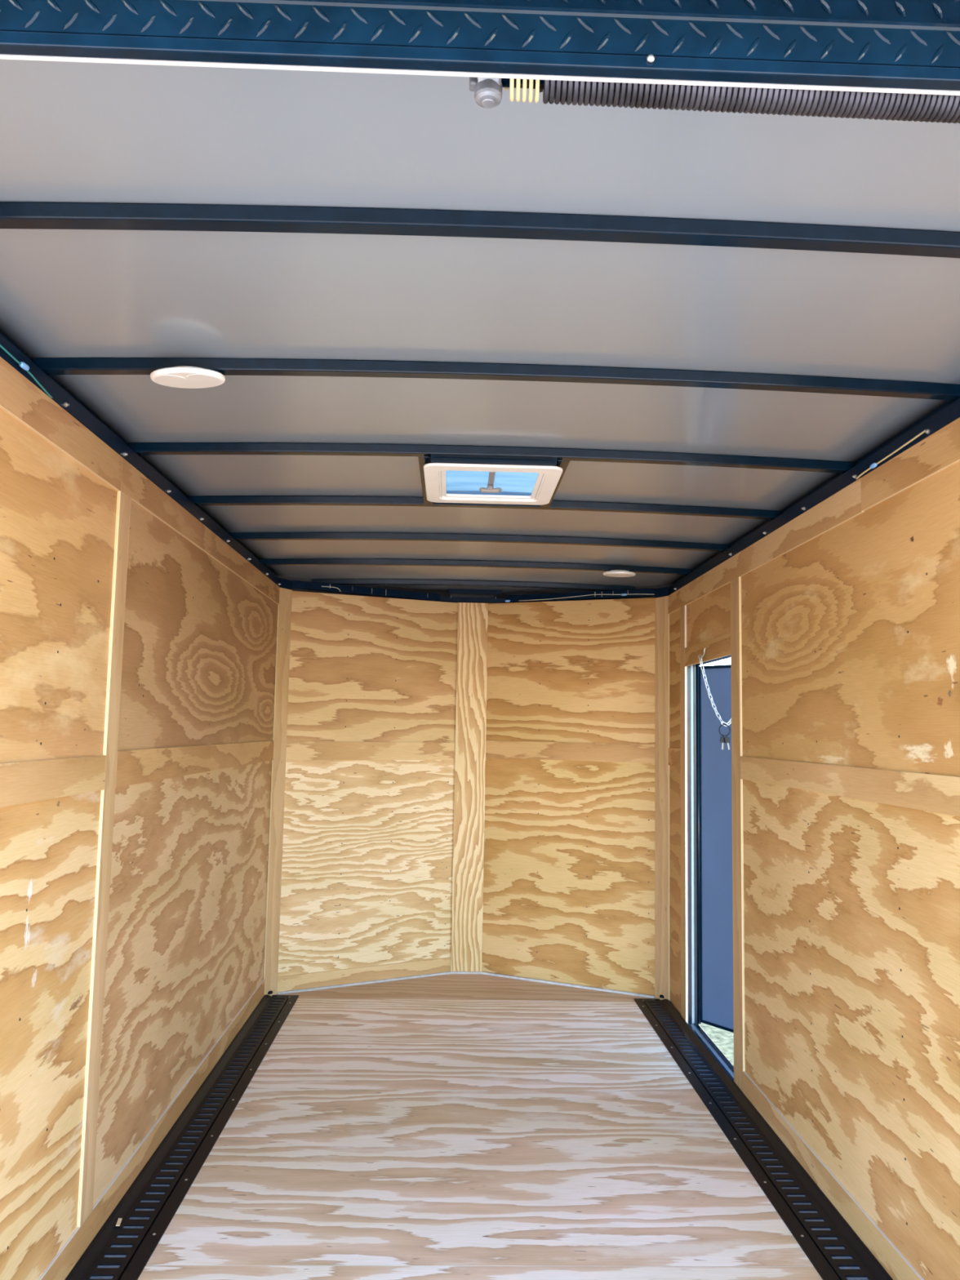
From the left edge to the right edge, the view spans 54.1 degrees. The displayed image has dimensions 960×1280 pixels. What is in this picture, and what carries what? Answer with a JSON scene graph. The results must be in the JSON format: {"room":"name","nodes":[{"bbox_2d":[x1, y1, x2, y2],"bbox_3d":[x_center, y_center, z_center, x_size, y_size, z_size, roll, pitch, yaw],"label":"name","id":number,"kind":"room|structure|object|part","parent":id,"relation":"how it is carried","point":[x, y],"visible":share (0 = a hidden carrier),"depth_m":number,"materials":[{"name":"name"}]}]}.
{"room":"cargo space","nodes":[
{"label":"cargo space","id":0,"kind":"room"},
{"bbox_2d":[0,407,278,1279],"bbox_3d":[-1.012,0.574,2.810,0.011,2.070,4.018,1,-5,-2],"label":"wall","id":1,"kind":"structure","parent":0,"point":[186,939],"depth_m":2.53,"materials":[{"name":"brown wood"}]},
{"bbox_2d":[0,755,106,808],"bbox_3d":[-0.963,0.270,1.649,0.009,0.089,1.646,1,-5,-2],"label":"trim","id":2,"kind":"structure","parent":1,"relation":"attached to","point":[28,781],"depth_m":2.12,"materials":[{"name":"brown wood"}]},
{"bbox_2d":[0,356,122,491],"bbox_3d":[-0.949,-0.526,1.724,0.009,0.093,1.647,1,-5,-2],"label":"trim","id":3,"kind":"structure","parent":1,"relation":"attached to","point":[20,397],"depth_m":2.12,"materials":[{"name":"brown wood"}]},
{"bbox_2d":[76,490,131,1226],"bbox_3d":[-0.993,0.539,2.492,0.009,1.888,0.082,1,-5,-2],"label":"trim","id":4,"kind":"structure","parent":1,"relation":"attached to","point":[88,1148],"depth_m":2.48,"materials":[{"name":"brown wood"}]},
{"bbox_2d":[0,331,280,586],"bbox_3d":[-0.996,-0.498,2.919,0.052,0.074,4.033,1,-5,-2],"label":"rail","id":5,"kind":"object","parent":1,"relation":"attached to","point":[60,395],"visible":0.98,"depth_m":2.49,"materials":[{"name":"metal"}]},
{"bbox_2d":[0,344,52,398],"bbox_3d":[-0.944,-0.571,1.874,0.008,0.026,0.440,1,-5,-2],"label":"wire","id":6,"kind":"object","parent":5,"relation":"attached to","point":[1,346],"visible":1,"depth_m":1.97,"materials":[{"name":"teal"}]},
{"bbox_2d":[18,361,29,370],"bbox_3d":[-0.943,-0.567,1.946,0.013,0.013,0.032,1,-5,-2],"label":"connector","id":7,"kind":"object","parent":6,"relation":"attached to","point":[24,366],"visible":1,"depth_m":1.94,"materials":[{"name":"blue plastic"}]},
{"bbox_2d":[37,979,264,1279],"bbox_3d":[-1.020,1.556,2.707,0.009,0.095,3.998,1,-5,-2],"label":"baseboard","id":8,"kind":"structure","parent":1,"relation":"attached to","point":[68,1256],"depth_m":2.83,"materials":[{"name":"brown wood"}]},
{"bbox_2d":[115,740,274,787],"bbox_3d":[-1.025,0.458,3.680,0.009,0.098,2.266,1,-5,-2],"label":"trim","id":9,"kind":"structure","parent":1,"relation":"attached to","point":[135,766],"depth_m":3.19,"materials":[{"name":"brown wood"}]},
{"bbox_2d":[120,457,279,604],"bbox_3d":[-1.010,-0.340,3.715,0.009,0.089,2.349,1,-5,-2],"label":"trim","id":10,"kind":"structure","parent":1,"relation":"attached to","point":[134,483],"depth_m":3.19,"materials":[{"name":"brown wood"}]},
{"bbox_2d":[263,587,292,995],"bbox_3d":[-1.040,0.764,4.838,0.009,2.075,0.101,-2,-6,27],"label":"trim","id":11,"kind":"structure","parent":1,"relation":"attached to","point":[276,819],"depth_m":4.83,"materials":[{"name":"brown wood"}]},
{"bbox_2d":[0,0,959,95],"bbox_3d":[0.100,-0.651,0.827,2.140,0.176,0.224,1,-5,-2],"label":"header","id":12,"kind":"object","parent":1,"relation":"attached to","point":[905,46],"visible":1,"depth_m":0.91,"materials":[{"name":"blue paint"},{"name":"aluminium diamond plate"}]},
{"bbox_2d":[469,76,959,124],"bbox_3d":[0.441,-0.576,0.993,0.905,0.056,0.049,1,-5,-2],"label":"spring","id":13,"kind":"object","parent":12,"relation":"attached to","point":[944,108],"visible":0.55,"depth_m":0.98,"materials":[{"name":"black metal"}]},
{"bbox_2d":[277,591,656,995],"bbox_3d":[-0.054,0.804,5.145,1.985,2.088,0.477,1,-5,-2],"label":"wall","id":14,"kind":"structure","parent":0,"point":[367,864],"depth_m":5.13,"materials":[{"name":"brown wood"}]},
{"bbox_2d":[277,957,450,991],"bbox_3d":[-0.600,1.790,5.027,0.988,0.085,0.009,4,-6,-29],"label":"trim","id":15,"kind":"structure","parent":14,"relation":"attached to","point":[335,977],"depth_m":5.01,"materials":[{"name":"brown wood"}]},
{"bbox_2d":[277,971,654,998],"bbox_3d":[-0.073,1.839,5.030,1.936,0.016,0.463,1,-5,-2],"label":"trim","id":16,"kind":"structure","parent":14,"relation":"attached to","point":[446,972],"depth_m":5.03,"materials":[{"name":"beige wood"}]},
{"bbox_2d":[450,602,488,971],"bbox_3d":[-0.058,0.824,5.359,0.174,2.088,0.011,1,-5,-2],"label":"trim","id":17,"kind":"structure","parent":14,"relation":"attached to","point":[466,954],"depth_m":5.35,"materials":[{"name":"brown wood"}]},
{"bbox_2d":[279,577,668,603],"bbox_3d":[-0.034,-0.267,5.195,2.076,0.074,0.539,1,-5,-2],"label":"rail","id":18,"kind":"object","parent":14,"relation":"attached to","point":[285,584],"visible":0.95,"depth_m":5.24,"materials":[{"name":"metal"}]},
{"bbox_3d":[-0.042,-0.232,5.447,0.380,0.026,0.030,1,-5,-2],"label":"plate","id":19,"kind":"part","parent":18,"relation":"part of","materials":[{"name":"metal"}]},
{"bbox_2d":[520,593,643,600],"bbox_3d":[0.577,-0.241,5.197,0.788,0.018,0.003,-2,-6,25],"label":"wire","id":20,"kind":"object","parent":18,"relation":"attached to","point":[633,593],"visible":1,"depth_m":5.20,"materials":[{"name":"beige"}]},
{"bbox_2d":[485,740,654,763],"bbox_3d":[0.479,0.613,5.171,0.983,0.098,0.009,-2,-6,25],"label":"trim","id":21,"kind":"structure","parent":14,"relation":"attached to","point":[594,752],"depth_m":5.15,"materials":[{"name":"brown wood"}]},
{"bbox_2d":[0,58,959,593],"bbox_3d":[0.025,-0.493,3.299,2.140,0.024,4.728,1,-5,-2],"label":"ceiling","id":22,"kind":"structure","parent":0,"point":[70,131],"depth_m":1.76,"materials":[{"name":"white metal"}]},
{"bbox_2d":[311,578,635,591],"bbox_3d":[-0.032,-0.302,5.156,2.086,0.046,0.035,1,-5,-2],"label":"bow","id":23,"kind":"object","parent":22,"relation":"attached to","point":[336,581],"visible":0.7,"depth_m":5.14,"materials":[{"name":"black paint"}]},
{"bbox_2d":[259,558,692,575],"bbox_3d":[-0.013,-0.359,4.545,2.086,0.046,0.035,1,-5,-2],"label":"bow","id":24,"kind":"object","parent":22,"relation":"attached to","point":[308,562],"visible":0.91,"depth_m":4.53,"materials":[{"name":"black paint"}]},
{"bbox_2d":[603,569,635,577],"bbox_3d":[0.676,-0.323,4.563,0.156,0.027,0.156,-2,-6,30],"label":"ceiling lamp","id":25,"kind":"object","parent":24,"relation":"attached to","point":[614,573],"visible":1,"depth_m":4.52,"materials":[{"name":"white plastic"}]},
{"bbox_2d":[229,532,729,551],"bbox_3d":[0.006,-0.417,3.934,2.086,0.046,0.035,1,-5,-2],"label":"bow","id":26,"kind":"object","parent":22,"relation":"attached to","point":[236,535],"visible":0.94,"depth_m":3.92,"materials":[{"name":"black paint"}]},
{"bbox_2d":[0,201,959,257],"bbox_3d":[0.081,-0.648,1.492,2.086,0.046,0.035,1,-5,-2],"label":"bow","id":27,"kind":"object","parent":22,"relation":"attached to","point":[13,215],"visible":1,"depth_m":1.48,"materials":[{"name":"black paint"}]},
{"bbox_2d":[188,495,780,519],"bbox_3d":[0.024,-0.475,3.324,2.086,0.046,0.035,1,-5,-2],"label":"bow","id":28,"kind":"object","parent":22,"relation":"attached to","point":[196,500],"visible":0.77,"depth_m":3.31,"materials":[{"name":"black paint"}]},
{"bbox_2d":[128,442,854,473],"bbox_3d":[0.043,-0.533,2.713,2.086,0.046,0.035,1,-5,-2],"label":"bow","id":29,"kind":"object","parent":22,"relation":"attached to","point":[140,448],"visible":0.94,"depth_m":2.70,"materials":[{"name":"black paint"}]},
{"bbox_2d":[423,462,562,505],"bbox_3d":[0.034,-0.516,2.957,0.410,0.103,0.450,1,-5,-2],"label":"ceiling vent","id":30,"kind":"object","parent":22,"relation":"in","point":[467,483],"visible":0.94,"depth_m":2.96,"materials":[{"name":"white plastic"}]},
{"bbox_3d":[0.033,-0.480,2.966,0.022,0.019,0.022,1,-5,-2],"label":"crank knob","id":31,"kind":"part","parent":30,"relation":"part of","materials":[{"name":"grey plastic"}]},
{"bbox_3d":[0.035,-0.498,2.890,0.018,0.005,0.153,1,-5,-2],"label":"crank arm","id":32,"kind":"part","parent":30,"relation":"part of"},
{"bbox_3d":[0.033,-0.500,2.958,0.310,0.006,0.342,1,-5,-2],"label":"lid","id":33,"kind":"part","parent":30,"relation":"part of","materials":[{"name":"plastic"}]},
{"bbox_2d":[417,456,569,507],"bbox_3d":[0.033,-0.505,3.018,0.442,0.041,0.578,1,-5,-2],"label":"framing","id":34,"kind":"object","parent":22,"relation":"attached to","point":[563,464],"visible":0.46,"depth_m":2.73,"materials":[{"name":"black paint"}]},
{"bbox_2d":[31,357,959,400],"bbox_3d":[0.062,-0.590,2.102,2.086,0.046,0.035,1,-5,-2],"label":"bow","id":35,"kind":"object","parent":22,"relation":"attached to","point":[50,366],"visible":0.92,"depth_m":2.09,"materials":[{"name":"black paint"}]},
{"bbox_2d":[150,366,225,388],"bbox_3d":[-0.644,-0.580,2.075,0.158,0.038,0.157,-2,-6,27],"label":"ceiling lamp","id":36,"kind":"object","parent":35,"relation":"attached to","point":[186,377],"visible":1,"depth_m":2.05,"materials":[{"name":"white plastic"}]},
{"bbox_2d":[137,973,822,1279],"bbox_3d":[-0.012,1.675,3.043,2.120,0.040,4.628,1,-5,-2],"label":"floor","id":37,"kind":"structure","parent":0,"point":[448,1126],"depth_m":3.01,"materials":[{"name":"brown wood"}]},
{"bbox_2d":[65,990,298,1279],"bbox_3d":[-0.935,1.602,2.736,0.164,0.048,4.060,1,-5,-2],"label":"floor track","id":38,"kind":"object","parent":37,"relation":"on","point":[148,1207],"visible":1,"depth_m":2.93,"materials":[{"name":"black metal"}]},
{"bbox_2d":[115,1217,122,1226],"bbox_3d":[-0.982,1.584,2.559,0.010,0.004,0.036,2,-6,-10],"label":"chip","id":39,"kind":"object","parent":38,"relation":"on","point":[119,1220],"visible":1,"depth_m":2.56,"materials":[{"name":"brown wood"}]},
{"bbox_3d":[-0.072,1.849,5.006,2.000,0.018,0.526,1,-5,-2],"label":"panel","id":40,"kind":"part","parent":37,"relation":"part of","materials":[{"name":"brown wood"}]},
{"bbox_3d":[-0.046,1.768,4.150,1.701,0.019,1.190,1,-5,-2],"label":"panel","id":41,"kind":"part","parent":37,"relation":"part of","materials":[{"name":"brown wood"}]},
{"bbox_3d":[-0.010,1.657,2.974,1.701,0.019,1.168,1,-5,-2],"label":"panel","id":42,"kind":"part","parent":37,"relation":"part of","materials":[{"name":"brown wood"}]},
{"bbox_3d":[0.026,1.547,1.806,1.701,0.019,1.176,1,-5,-2],"label":"panel","id":43,"kind":"part","parent":37,"relation":"part of","materials":[{"name":"brown wood"}]},
{"bbox_2d":[633,994,893,1279],"bbox_3d":[0.929,1.641,2.790,0.164,0.048,4.060,1,-5,-2],"label":"floor track","id":44,"kind":"object","parent":37,"relation":"on","point":[830,1244],"visible":0.99,"depth_m":2.99,"materials":[{"name":"black metal"}]},
{"bbox_2d":[669,461,959,1279],"bbox_3d":[1.044,0.617,2.869,0.011,2.070,4.018,1,-5,-2],"label":"wall","id":45,"kind":"structure","parent":0,"point":[851,635],"depth_m":2.58,"materials":[{"name":"brown wood"}]},
{"bbox_2d":[654,595,670,1001],"bbox_3d":[0.948,0.805,4.890,0.009,2.075,0.108,4,-6,-28],"label":"trim","id":46,"kind":"structure","parent":45,"relation":"attached to","point":[662,896],"depth_m":4.88,"materials":[{"name":"brown wood"}]},
{"bbox_2d":[668,747,680,766],"bbox_3d":[0.982,0.589,4.736,0.009,0.088,0.264,1,-5,-2],"label":"trim","id":47,"kind":"structure","parent":45,"relation":"attached to","point":[674,754],"depth_m":4.72,"materials":[{"name":"brown wood"}]},
{"bbox_2d":[680,605,687,1022],"bbox_3d":[0.983,0.820,4.535,0.009,1.978,0.090,1,-5,-2],"label":"trim","id":48,"kind":"structure","parent":45,"relation":"attached to","point":[683,609],"depth_m":4.52,"materials":[{"name":"brown wood"}]},
{"bbox_2d":[697,647,706,658],"bbox_3d":[0.989,0.060,4.188,0.047,0.049,0.013,-4,-7,44],"label":"hook","id":49,"kind":"object","parent":45,"relation":"attached to","point":[704,647],"visible":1,"depth_m":4.18,"materials":[{"name":"metal"}]},
{"bbox_2d":[698,654,731,726],"bbox_3d":[1.120,0.225,4.169,0.286,0.320,0.078,2,-5,-8],"label":"chain","id":50,"kind":"object","parent":49,"relation":"hanging from","point":[702,670],"visible":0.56,"depth_m":4.16,"materials":[{"name":"metal"}]},
{"bbox_2d":[718,724,730,749],"bbox_3d":[1.069,0.423,4.113,0.050,0.112,0.016,-1,-6,19],"label":"keys","id":51,"kind":"object","parent":50,"relation":"hanging from","point":[722,740],"visible":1,"depth_m":4.11,"materials":[{"name":"metal"}]},
{"bbox_2d":[684,632,730,666],"bbox_3d":[1.009,0.048,4.185,0.009,0.090,0.750,1,-5,-2],"label":"trim","id":52,"kind":"structure","parent":45,"relation":"attached to","point":[719,646],"depth_m":4.12,"materials":[{"name":"brown wood"}]},
{"bbox_2d":[686,654,733,1080],"bbox_3d":[1.024,0.930,4.101,0.068,1.720,0.805,1,-5,-2],"label":"door frame","id":53,"kind":"structure","parent":45,"relation":"attached to","point":[692,671],"depth_m":4.47,"materials":[{"name":"black paint"}]},
{"bbox_2d":[698,664,733,1032],"bbox_3d":[1.283,0.932,4.179,0.034,1.664,0.748,5,-7,-37],"label":"door","id":54,"kind":"structure","parent":45,"relation":"in","point":[716,913],"depth_m":4.39,"materials":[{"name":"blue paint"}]},
{"bbox_2d":[730,577,745,1092],"bbox_3d":[1.009,0.740,3.684,0.009,1.978,0.114,1,-5,-2],"label":"trim","id":55,"kind":"structure","parent":45,"relation":"attached to","point":[735,584],"depth_m":3.67,"materials":[{"name":"brown wood"}]},
{"bbox_2d":[668,477,864,613],"bbox_3d":[1.028,-0.293,3.778,0.009,0.096,2.339,1,-5,-2],"label":"trim","id":56,"kind":"structure","parent":45,"relation":"attached to","point":[845,504],"depth_m":3.26,"materials":[{"name":"brown wood"}]},
{"bbox_2d":[667,397,959,595],"bbox_3d":[1.067,-0.455,2.978,0.052,0.074,4.033,1,-5,-2],"label":"rail","id":57,"kind":"object","parent":45,"relation":"attached to","point":[949,411],"visible":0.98,"depth_m":2.79,"materials":[{"name":"metal"}]},
{"bbox_2d":[855,429,926,479],"bbox_3d":[1.061,-0.477,2.444,0.007,0.018,0.390,1,-5,-2],"label":"wire","id":58,"kind":"object","parent":57,"relation":"attached to","point":[922,432],"visible":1,"depth_m":2.41,"materials":[{"name":"brown"}]},
{"bbox_2d":[869,462,877,468],"bbox_3d":[1.056,-0.468,2.524,0.013,0.012,0.032,1,-5,-2],"label":"connector","id":59,"kind":"object","parent":58,"relation":"attached to","point":[873,465],"visible":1,"depth_m":2.52,"materials":[{"name":"blue plastic"}]},
{"bbox_2d":[742,1071,924,1279],"bbox_3d":[1.036,1.541,2.157,0.009,0.095,2.774,1,-5,-2],"label":"baseboard","id":60,"kind":"structure","parent":45,"relation":"attached to","point":[880,1246],"depth_m":2.69,"materials":[{"name":"brown wood"}]},
{"bbox_2d":[740,756,959,817],"bbox_3d":[1.057,0.365,2.268,0.009,0.087,2.774,1,-5,-2],"label":"trim","id":61,"kind":"structure","parent":45,"relation":"attached to","point":[937,793],"depth_m":2.55,"materials":[{"name":"brown wood"}]},
{"bbox_2d":[861,417,959,511],"bbox_3d":[1.089,-0.482,1.788,0.009,0.094,1.657,1,-5,-2],"label":"trim","id":62,"kind":"structure","parent":45,"relation":"attached to","point":[940,450],"depth_m":2.32,"materials":[{"name":"brown wood"}]},
{"label":"outside","id":63,"kind":"structure","parent":0,"visible":0},
{"label":"ground","id":64,"kind":"structure","parent":63,"visible":0},
{"bbox_2d":[698,1022,733,1066],"bbox_3d":[7.345,3.213,12.282,12.700,0.030,19.400,1,-5,-2],"label":"lawn","id":65,"kind":"structure","parent":64,"relation":"on","point":[723,1039],"depth_m":5.85,"materials":[{"name":"green plant"}]}
]}

